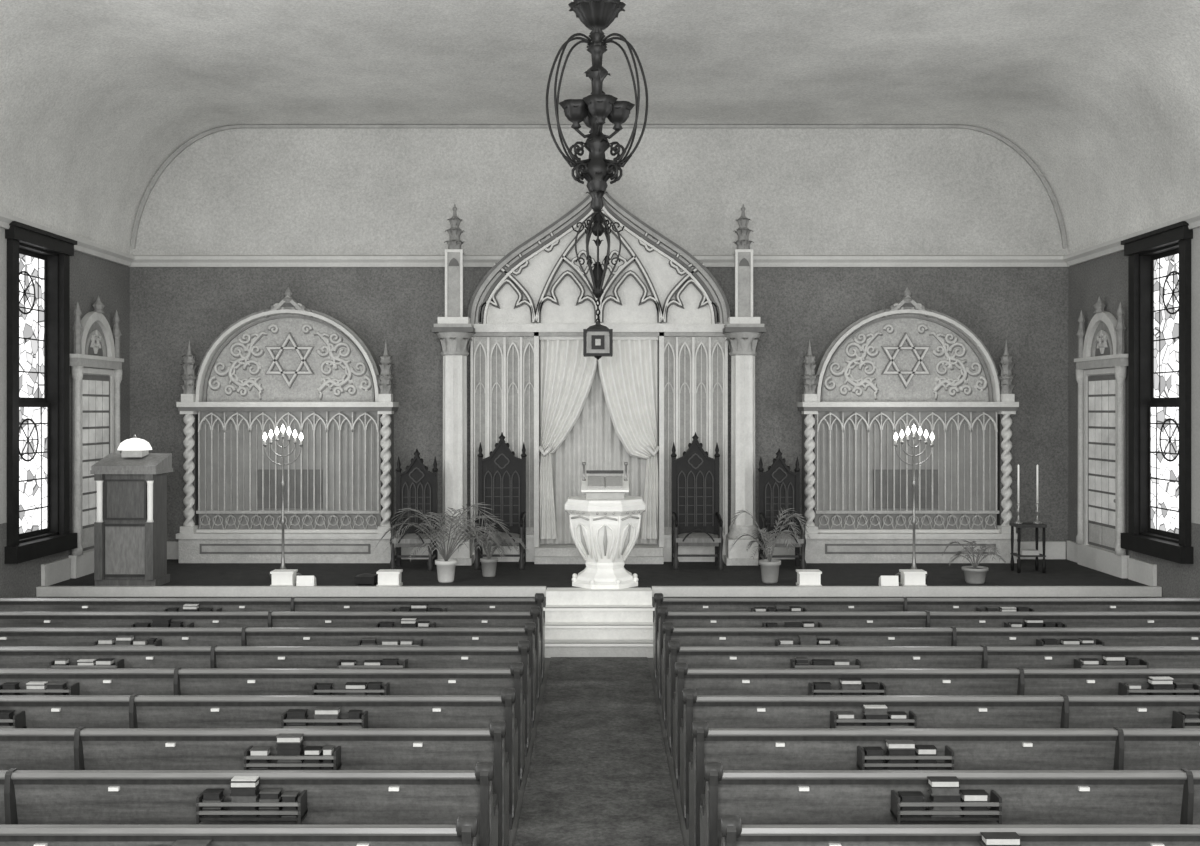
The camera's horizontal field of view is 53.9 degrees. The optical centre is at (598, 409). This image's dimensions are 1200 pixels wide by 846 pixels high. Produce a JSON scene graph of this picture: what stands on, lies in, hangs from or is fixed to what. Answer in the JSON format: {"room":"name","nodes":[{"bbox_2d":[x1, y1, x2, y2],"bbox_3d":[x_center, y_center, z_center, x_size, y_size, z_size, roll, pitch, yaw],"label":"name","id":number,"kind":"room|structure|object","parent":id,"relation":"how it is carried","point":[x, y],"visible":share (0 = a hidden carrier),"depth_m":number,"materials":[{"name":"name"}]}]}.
{"room":"house of worship","nodes":[
{"label":"house of worship","id":0,"kind":"room"},
{"bbox_2d":[0,228,129,597],"bbox_3d":[-7.150,0.335,7.300,0.300,5.090,20.600,0,0,0],"label":"wall","id":1,"kind":"structure","parent":0,"point":[91,277],"depth_m":15.63,"materials":[{"name":"paint"}]},
{"bbox_2d":[5,221,76,563],"bbox_3d":[-7.047,-0.205,14.690,0.400,4.030,1.640,0,0,0],"label":"window","id":2,"kind":"structure","parent":1,"relation":"in","point":[38,260],"depth_m":14.90,"materials":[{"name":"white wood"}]},
{"bbox_2d":[41,558,69,585],"bbox_3d":[-6.973,2.080,16.170,0.047,0.280,2.740,0,0,0],"label":"baseboard","id":3,"kind":"structure","parent":1,"relation":"attached to","point":[57,571],"depth_m":15.09,"materials":[{"name":"paint"}]},
{"bbox_2d":[0,212,134,265],"bbox_3d":[-6.940,-2.220,7.240,0.120,0.180,20.480,0,0,0],"label":"trim","id":4,"kind":"structure","parent":1,"relation":"attached to","point":[83,246],"depth_m":15.95,"materials":[{"name":"paint"}]},
{"bbox_2d":[69,295,123,577],"bbox_3d":[-6.914,0.320,16.280,0.159,3.800,1.500,0,0,0],"label":"door","id":5,"kind":"structure","parent":1,"relation":"in","point":[96,362],"depth_m":16.08,"materials":[{"name":"paint"}]},
{"bbox_2d":[130,126,1067,558],"bbox_3d":[0.000,-0.685,17.750,14.600,7.130,0.300,0,0,0],"label":"wall","id":6,"kind":"structure","parent":0,"point":[243,191],"depth_m":17.60,"materials":[{"name":"paint"}]},
{"bbox_2d":[128,255,1069,266],"bbox_3d":[0.000,-2.220,17.540,14.000,0.180,0.120,0,0,0],"label":"trim","id":7,"kind":"structure","parent":6,"relation":"attached to","point":[140,260],"depth_m":17.54,"materials":[{"name":"paint"}]},
{"bbox_2d":[132,125,1065,248],"bbox_3d":[0.000,-3.323,17.575,13.907,1.834,0.050,0,0,0],"label":"trim","id":8,"kind":"structure","parent":6,"relation":"attached to","point":[205,134],"depth_m":17.55,"materials":[{"name":"paint"}]},
{"bbox_2d":[167,541,1065,558],"bbox_3d":[0.000,2.090,17.573,13.880,0.260,0.047,0,0,0],"label":"baseboard","id":9,"kind":"structure","parent":6,"relation":"attached to","point":[1053,549],"depth_m":17.55,"materials":[{"name":"paint"}]},
{"bbox_2d":[508,658,689,845],"bbox_3d":[0.000,2.980,7.450,14.600,0.200,20.900,0,0,0],"label":"floor","id":10,"kind":"structure","parent":0,"point":[512,833],"depth_m":9.61,"materials":[{"name":"grey wood"}]},
{"bbox_2d":[0,815,477,845],"bbox_3d":[-3.535,2.403,5.817,5.920,0.954,0.685,0,0,0],"label":"pew","id":11,"kind":"object","parent":10,"relation":"on","point":[464,833],"visible":1,"depth_m":5.59,"materials":[{"name":"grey wood"}]},
{"bbox_2d":[0,762,497,845],"bbox_3d":[-3.535,2.403,6.668,5.920,0.954,0.685,0,0,0],"label":"pew","id":12,"kind":"object","parent":10,"relation":"on","point":[27,797],"visible":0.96,"depth_m":6.47,"materials":[{"name":"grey wood"}]},
{"bbox_2d":[0,604,1199,845],"bbox_3d":[-0.001,2.085,8.082,9.008,0.210,8.575,0,0,0],"label":"books","id":13,"kind":"object","parent":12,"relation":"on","point":[243,788],"visible":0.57,"depth_m":8.07,"materials":[{"name":"black paper"}]},
{"bbox_2d":[0,721,508,845],"bbox_3d":[-3.535,2.403,7.518,5.920,0.954,0.685,0,0,0],"label":"pew","id":14,"kind":"object","parent":10,"relation":"on","point":[80,748],"visible":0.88,"depth_m":7.31,"materials":[{"name":"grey wood"}]},
{"bbox_2d":[0,689,517,829],"bbox_3d":[-3.535,2.403,8.367,5.920,0.954,0.685,0,0,0],"label":"pew","id":15,"kind":"object","parent":10,"relation":"on","point":[135,710],"visible":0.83,"depth_m":8.16,"materials":[{"name":"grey wood"}]},
{"bbox_2d":[0,662,524,789],"bbox_3d":[-3.535,2.403,9.217,5.920,0.954,0.685,0,0,0],"label":"pew","id":16,"kind":"object","parent":10,"relation":"on","point":[81,681],"visible":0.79,"depth_m":9.01,"materials":[{"name":"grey wood"}]},
{"bbox_2d":[0,640,530,756],"bbox_3d":[-3.535,2.403,10.068,5.920,0.954,0.685,0,0,0],"label":"pew","id":17,"kind":"object","parent":10,"relation":"on","point":[214,656],"visible":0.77,"depth_m":9.86,"materials":[{"name":"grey wood"}]},
{"bbox_2d":[0,622,536,728],"bbox_3d":[-3.535,2.403,10.918,5.920,0.954,0.685,0,0,0],"label":"pew","id":18,"kind":"object","parent":10,"relation":"on","point":[244,636],"visible":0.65,"depth_m":10.69,"materials":[{"name":"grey wood"}]},
{"bbox_2d":[0,607,540,704],"bbox_3d":[-3.535,2.403,11.768,5.920,0.954,0.685,0,0,0],"label":"pew","id":19,"kind":"object","parent":10,"relation":"on","point":[270,619],"visible":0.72,"depth_m":11.56,"materials":[{"name":"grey wood"}]},
{"bbox_2d":[0,593,544,684],"bbox_3d":[-3.535,2.403,12.617,5.920,0.954,0.685,0,0,0],"label":"pew","id":20,"kind":"object","parent":10,"relation":"on","point":[293,604],"visible":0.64,"depth_m":12.41,"materials":[{"name":"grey wood"}]},
{"bbox_2d":[514,657,683,845],"bbox_3d":[0.000,2.874,5.450,1.120,0.012,16.500,0,0,0],"label":"carpet runner","id":21,"kind":"object","parent":10,"relation":"on","point":[599,773],"visible":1,"depth_m":9.60,"materials":[{"name":"grey carpet"}]},
{"bbox_2d":[50,559,1147,604],"bbox_3d":[0.000,2.550,16.023,13.994,0.660,3.147,0,0,0],"label":"platform","id":22,"kind":"object","parent":10,"relation":"on","point":[557,578],"visible":0.29,"depth_m":15.92,"materials":[{"name":"carpet"},{"name":"white painted wood"}]},
{"bbox_2d":[90,435,172,585],"bbox_3d":[-5.924,1.265,14.985,0.820,1.910,0.590,0,0,0],"label":"wooden lectern","id":23,"kind":"object","parent":22,"relation":"on","point":[130,526],"visible":1,"depth_m":14.77,"materials":[{"name":"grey wood"}]},
{"bbox_2d":[263,425,302,578],"bbox_3d":[-4.181,1.203,15.630,0.452,2.035,0.428,0,0,-42],"label":"menorah","id":24,"kind":"object","parent":22,"relation":"on","point":[282,483],"depth_m":15.59,"materials":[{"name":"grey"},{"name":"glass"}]},
{"bbox_2d":[270,569,297,585],"bbox_3d":[-3.971,2.123,14.880,0.290,0.195,0.230,0,0,0],"label":"box","id":25,"kind":"object","parent":22,"relation":"on","point":[280,577],"visible":0.91,"depth_m":14.78,"materials":[{"name":"white stone"}]},
{"bbox_2d":[176,287,398,562],"bbox_3d":[-4.548,0.208,17.333,3.163,4.023,0.526,0,0,0],"label":"screen","id":26,"kind":"object","parent":22,"relation":"on","point":[288,364],"visible":0.99,"depth_m":17.35,"materials":[{"name":"beige paint"}]},
{"bbox_2d":[296,576,315,585],"bbox_3d":[-3.687,2.150,14.870,0.220,0.140,0.140,0,0,0],"label":"card","id":27,"kind":"object","parent":22,"relation":"on","point":[301,580],"visible":0.93,"depth_m":14.81,"materials":[{"name":"white paper"}]},
{"bbox_2d":[355,573,376,585],"bbox_3d":[-2.952,2.145,14.950,0.240,0.150,0.200,0,0,0],"label":"footstool","id":28,"kind":"object","parent":22,"relation":"on","point":[366,578],"visible":0.99,"depth_m":14.85,"materials":[{"name":"brown wood"}]},
{"bbox_2d":[376,569,402,585],"bbox_3d":[-2.639,2.123,14.880,0.290,0.195,0.230,0,0,0],"label":"box","id":29,"kind":"object","parent":22,"relation":"on","point":[386,577],"visible":0.96,"depth_m":14.78,"materials":[{"name":"white stone"}]},
{"bbox_2d":[390,449,437,570],"bbox_3d":[-2.590,1.381,16.530,0.610,1.679,0.610,0,0,0],"label":"chair","id":30,"kind":"object","parent":22,"relation":"on","point":[416,487],"visible":0.84,"depth_m":16.75,"materials":[{"name":"brown wood"}]},
{"bbox_2d":[375,502,513,582],"bbox_3d":[-1.983,1.696,15.224,1.832,1.048,1.705,0,0,0],"label":"potted palm","id":31,"kind":"object","parent":22,"relation":"on","point":[445,566],"visible":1,"depth_m":15.16,"materials":[{"name":"plant"}]},
{"bbox_2d":[454,523,527,576],"bbox_3d":[-1.502,1.851,15.737,0.848,0.737,0.910,0,0,-42],"label":"potted palm","id":32,"kind":"object","parent":22,"relation":"on","point":[488,563],"visible":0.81,"depth_m":15.68,"materials":[{"name":"plant"}]},
{"bbox_2d":[474,433,526,569],"bbox_3d":[-1.387,1.266,16.630,0.710,1.907,0.610,0,0,0],"label":"chair","id":33,"kind":"object","parent":22,"relation":"on","point":[501,475],"visible":0.91,"depth_m":16.86,"materials":[{"name":"brown wood"}]},
{"bbox_2d":[432,189,765,564],"bbox_3d":[0.000,-0.758,17.213,4.763,5.956,0.766,0,0,0],"label":"torah ark","id":34,"kind":"object","parent":22,"relation":"on","point":[664,381],"visible":0.94,"depth_m":17.29,"materials":[{"name":"beige paint"}]},
{"bbox_2d":[539,336,658,543],"bbox_3d":[0.000,0.445,17.375,1.801,3.070,0.298,0,0,0],"label":"curtain","id":35,"kind":"object","parent":34,"relation":"hanging from","point":[602,413],"depth_m":17.36,"materials":[{"name":"fabric"}]},
{"bbox_2d":[36,586,1161,621],"bbox_3d":[0.000,2.540,14.705,13.980,0.680,0.090,0,0,0],"label":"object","id":36,"kind":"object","parent":22,"relation":"attached to","point":[41,591],"depth_m":14.66,"materials":[{"name":"paint"}]},
{"bbox_2d":[565,462,644,588],"bbox_3d":[0.078,1.445,15.050,1.019,1.550,1.021,0,0,0],"label":"pulpit","id":37,"kind":"object","parent":22,"relation":"on","point":[604,523],"visible":1,"depth_m":14.77,"materials":[{"name":"white stone"}]},
{"bbox_2d":[671,432,723,569],"bbox_3d":[1.380,1.266,16.630,0.710,1.907,0.610,0,0,0],"label":"chair","id":38,"kind":"object","parent":22,"relation":"on","point":[697,520],"visible":1,"depth_m":16.85,"materials":[{"name":"brown wood"}]},
{"bbox_2d":[729,508,809,582],"bbox_3d":[2.244,1.749,15.246,1.115,0.942,0.905,0,0,36],"label":"potted palm","id":39,"kind":"object","parent":22,"relation":"on","point":[769,567],"visible":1,"depth_m":15.12,"materials":[{"name":"plant"}]},
{"bbox_2d":[758,449,805,568],"bbox_3d":[2.562,1.381,16.530,0.610,1.679,0.610,0,0,0],"label":"chair","id":40,"kind":"object","parent":22,"relation":"on","point":[778,487],"visible":0.84,"depth_m":16.75,"materials":[{"name":"brown wood"}]},
{"bbox_2d":[796,569,821,585],"bbox_3d":[2.646,2.123,14.880,0.290,0.195,0.230,0,0,0],"label":"box","id":41,"kind":"object","parent":22,"relation":"on","point":[805,577],"visible":0.96,"depth_m":14.78,"materials":[{"name":"white stone"}]},
{"bbox_2d":[879,576,898,585],"bbox_3d":[3.650,2.150,14.870,0.220,0.140,0.140,0,0,0],"label":"card","id":42,"kind":"object","parent":22,"relation":"on","point":[883,580],"visible":0.93,"depth_m":14.81,"materials":[{"name":"white paper"}]},
{"bbox_2d":[797,287,1018,562],"bbox_3d":[4.511,0.208,17.333,3.163,4.023,0.526,0,0,0],"label":"screen","id":43,"kind":"object","parent":22,"relation":"on","point":[886,372],"visible":0.99,"depth_m":17.34,"materials":[{"name":"beige paint"}]},
{"bbox_2d":[899,569,926,585],"bbox_3d":[3.959,2.123,14.880,0.290,0.195,0.230,0,0,0],"label":"box","id":44,"kind":"object","parent":22,"relation":"on","point":[909,577],"visible":0.96,"depth_m":14.78,"materials":[{"name":"white stone"}]},
{"bbox_2d":[894,425,933,578],"bbox_3d":[4.161,1.203,15.630,0.452,2.035,0.428,0,0,-42],"label":"menorah","id":45,"kind":"object","parent":22,"relation":"on","point":[913,483],"depth_m":15.59,"materials":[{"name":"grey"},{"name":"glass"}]},
{"bbox_2d":[942,541,1006,583],"bbox_3d":[4.837,1.935,15.120,0.797,0.570,0.736,0,0,-15],"label":"potted palm","id":46,"kind":"object","parent":22,"relation":"on","point":[974,574],"visible":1,"depth_m":15.06,"materials":[{"name":"plant"}]},
{"bbox_2d":[1009,464,1046,572],"bbox_3d":[5.890,1.482,16.200,0.400,1.475,0.320,0,0,0],"label":"candle stand","id":47,"kind":"object","parent":22,"relation":"on","point":[1036,524],"visible":1,"depth_m":16.16,"materials":[{"name":"brown wood"}]},
{"bbox_2d":[543,605,654,657],"bbox_3d":[0.000,2.632,14.075,1.340,0.495,0.750,0,0,0],"label":"steps","id":48,"kind":"structure","parent":10,"relation":"on","point":[570,630],"depth_m":13.96,"materials":[{"name":"white stone"}]},
{"bbox_2d":[653,593,1199,684],"bbox_3d":[3.535,2.403,12.617,5.920,0.954,0.685,0,0,0],"label":"pew","id":49,"kind":"object","parent":10,"relation":"on","point":[904,604],"visible":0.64,"depth_m":12.41,"materials":[{"name":"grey wood"}]},
{"bbox_2d":[657,607,1199,704],"bbox_3d":[3.535,2.403,11.768,5.920,0.954,0.685,0,0,0],"label":"pew","id":50,"kind":"object","parent":10,"relation":"on","point":[926,619],"visible":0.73,"depth_m":11.56,"materials":[{"name":"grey wood"}]},
{"bbox_2d":[661,622,1199,728],"bbox_3d":[3.535,2.403,10.918,5.920,0.954,0.685,0,0,0],"label":"pew","id":51,"kind":"object","parent":10,"relation":"on","point":[953,636],"visible":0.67,"depth_m":10.69,"materials":[{"name":"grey wood"}]},
{"bbox_2d":[667,640,1199,756],"bbox_3d":[3.535,2.403,10.068,5.920,0.954,0.685,0,0,0],"label":"pew","id":52,"kind":"object","parent":10,"relation":"on","point":[982,656],"visible":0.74,"depth_m":9.86,"materials":[{"name":"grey wood"}]},
{"bbox_2d":[673,662,1199,789],"bbox_3d":[3.535,2.403,9.217,5.920,0.954,0.685,0,0,0],"label":"pew","id":53,"kind":"object","parent":10,"relation":"on","point":[706,681],"visible":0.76,"depth_m":9.01,"materials":[{"name":"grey wood"}]},
{"bbox_2d":[680,689,1199,829],"bbox_3d":[3.535,2.403,8.367,5.920,0.954,0.685,0,0,0],"label":"pew","id":54,"kind":"object","parent":10,"relation":"on","point":[1062,710],"visible":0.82,"depth_m":8.16,"materials":[{"name":"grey wood"}]},
{"bbox_2d":[689,721,1199,845],"bbox_3d":[3.535,2.403,7.518,5.920,0.954,0.685,0,0,0],"label":"pew","id":55,"kind":"object","parent":10,"relation":"on","point":[1115,748],"visible":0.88,"depth_m":7.31,"materials":[{"name":"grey wood"}]},
{"bbox_2d":[700,762,1199,845],"bbox_3d":[3.535,2.403,6.668,5.920,0.954,0.685,0,0,0],"label":"pew","id":56,"kind":"object","parent":10,"relation":"on","point":[759,797],"visible":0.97,"depth_m":6.47,"materials":[{"name":"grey wood"}]},
{"bbox_2d":[720,815,1199,845],"bbox_3d":[3.535,2.403,5.817,5.920,0.954,0.685,0,0,0],"label":"pew","id":57,"kind":"object","parent":10,"relation":"on","point":[733,833],"visible":1,"depth_m":5.59,"materials":[{"name":"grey wood"}]},
{"bbox_2d":[0,0,1199,253],"bbox_3d":[0.000,-3.355,7.300,14.560,2.290,20.600,0,0,0],"label":"ceiling","id":58,"kind":"structure","parent":0,"point":[1102,96],"depth_m":14.32,"materials":[{"name":"paint"}]},
{"bbox_2d":[546,0,647,211],"bbox_3d":[-0.015,-2.878,9.000,0.774,2.735,0.564,0,0,0],"label":"chandelier","id":59,"kind":"object","parent":58,"relation":"hanging from","point":[596,15],"visible":1,"depth_m":8.95,"materials":[{"name":"brown metal"}]},
{"bbox_2d":[571,91,624,358],"bbox_3d":[-0.012,-2.454,15.600,0.706,3.581,0.615,0,0,0],"label":"lamp","id":60,"kind":"object","parent":58,"relation":"hanging from","point":[597,338],"visible":0.96,"depth_m":15.52,"materials":[{"name":"brown metal"}]},
{"bbox_2d":[1068,227,1199,597],"bbox_3d":[7.150,0.335,7.300,0.300,5.090,20.600,0,0,0],"label":"wall","id":61,"kind":"structure","parent":0,"point":[1106,277],"depth_m":15.78,"materials":[{"name":"paint"}]},
{"bbox_2d":[1074,295,1128,577],"bbox_3d":[6.914,0.320,16.280,0.159,3.800,1.500,0,0,0],"label":"door","id":62,"kind":"structure","parent":61,"relation":"in","point":[1101,362],"depth_m":16.25,"materials":[{"name":"paint"}]},
{"bbox_2d":[1067,541,1156,585],"bbox_3d":[6.973,2.080,16.170,0.047,0.280,2.740,0,0,0],"label":"baseboard","id":63,"kind":"structure","parent":61,"relation":"attached to","point":[1140,571],"depth_m":15.23,"materials":[{"name":"paint"}]},
{"bbox_2d":[1063,211,1199,265],"bbox_3d":[6.940,-2.220,7.240,0.120,0.180,20.480,0,0,0],"label":"trim","id":64,"kind":"structure","parent":61,"relation":"attached to","point":[1112,246],"depth_m":15.91,"materials":[{"name":"paint"}]},
{"bbox_2d":[1121,221,1192,563],"bbox_3d":[7.047,-0.205,14.690,0.400,4.030,1.640,0,0,0],"label":"window","id":65,"kind":"structure","parent":61,"relation":"in","point":[1159,260],"depth_m":14.91,"materials":[{"name":"brown wood"}]}
]}

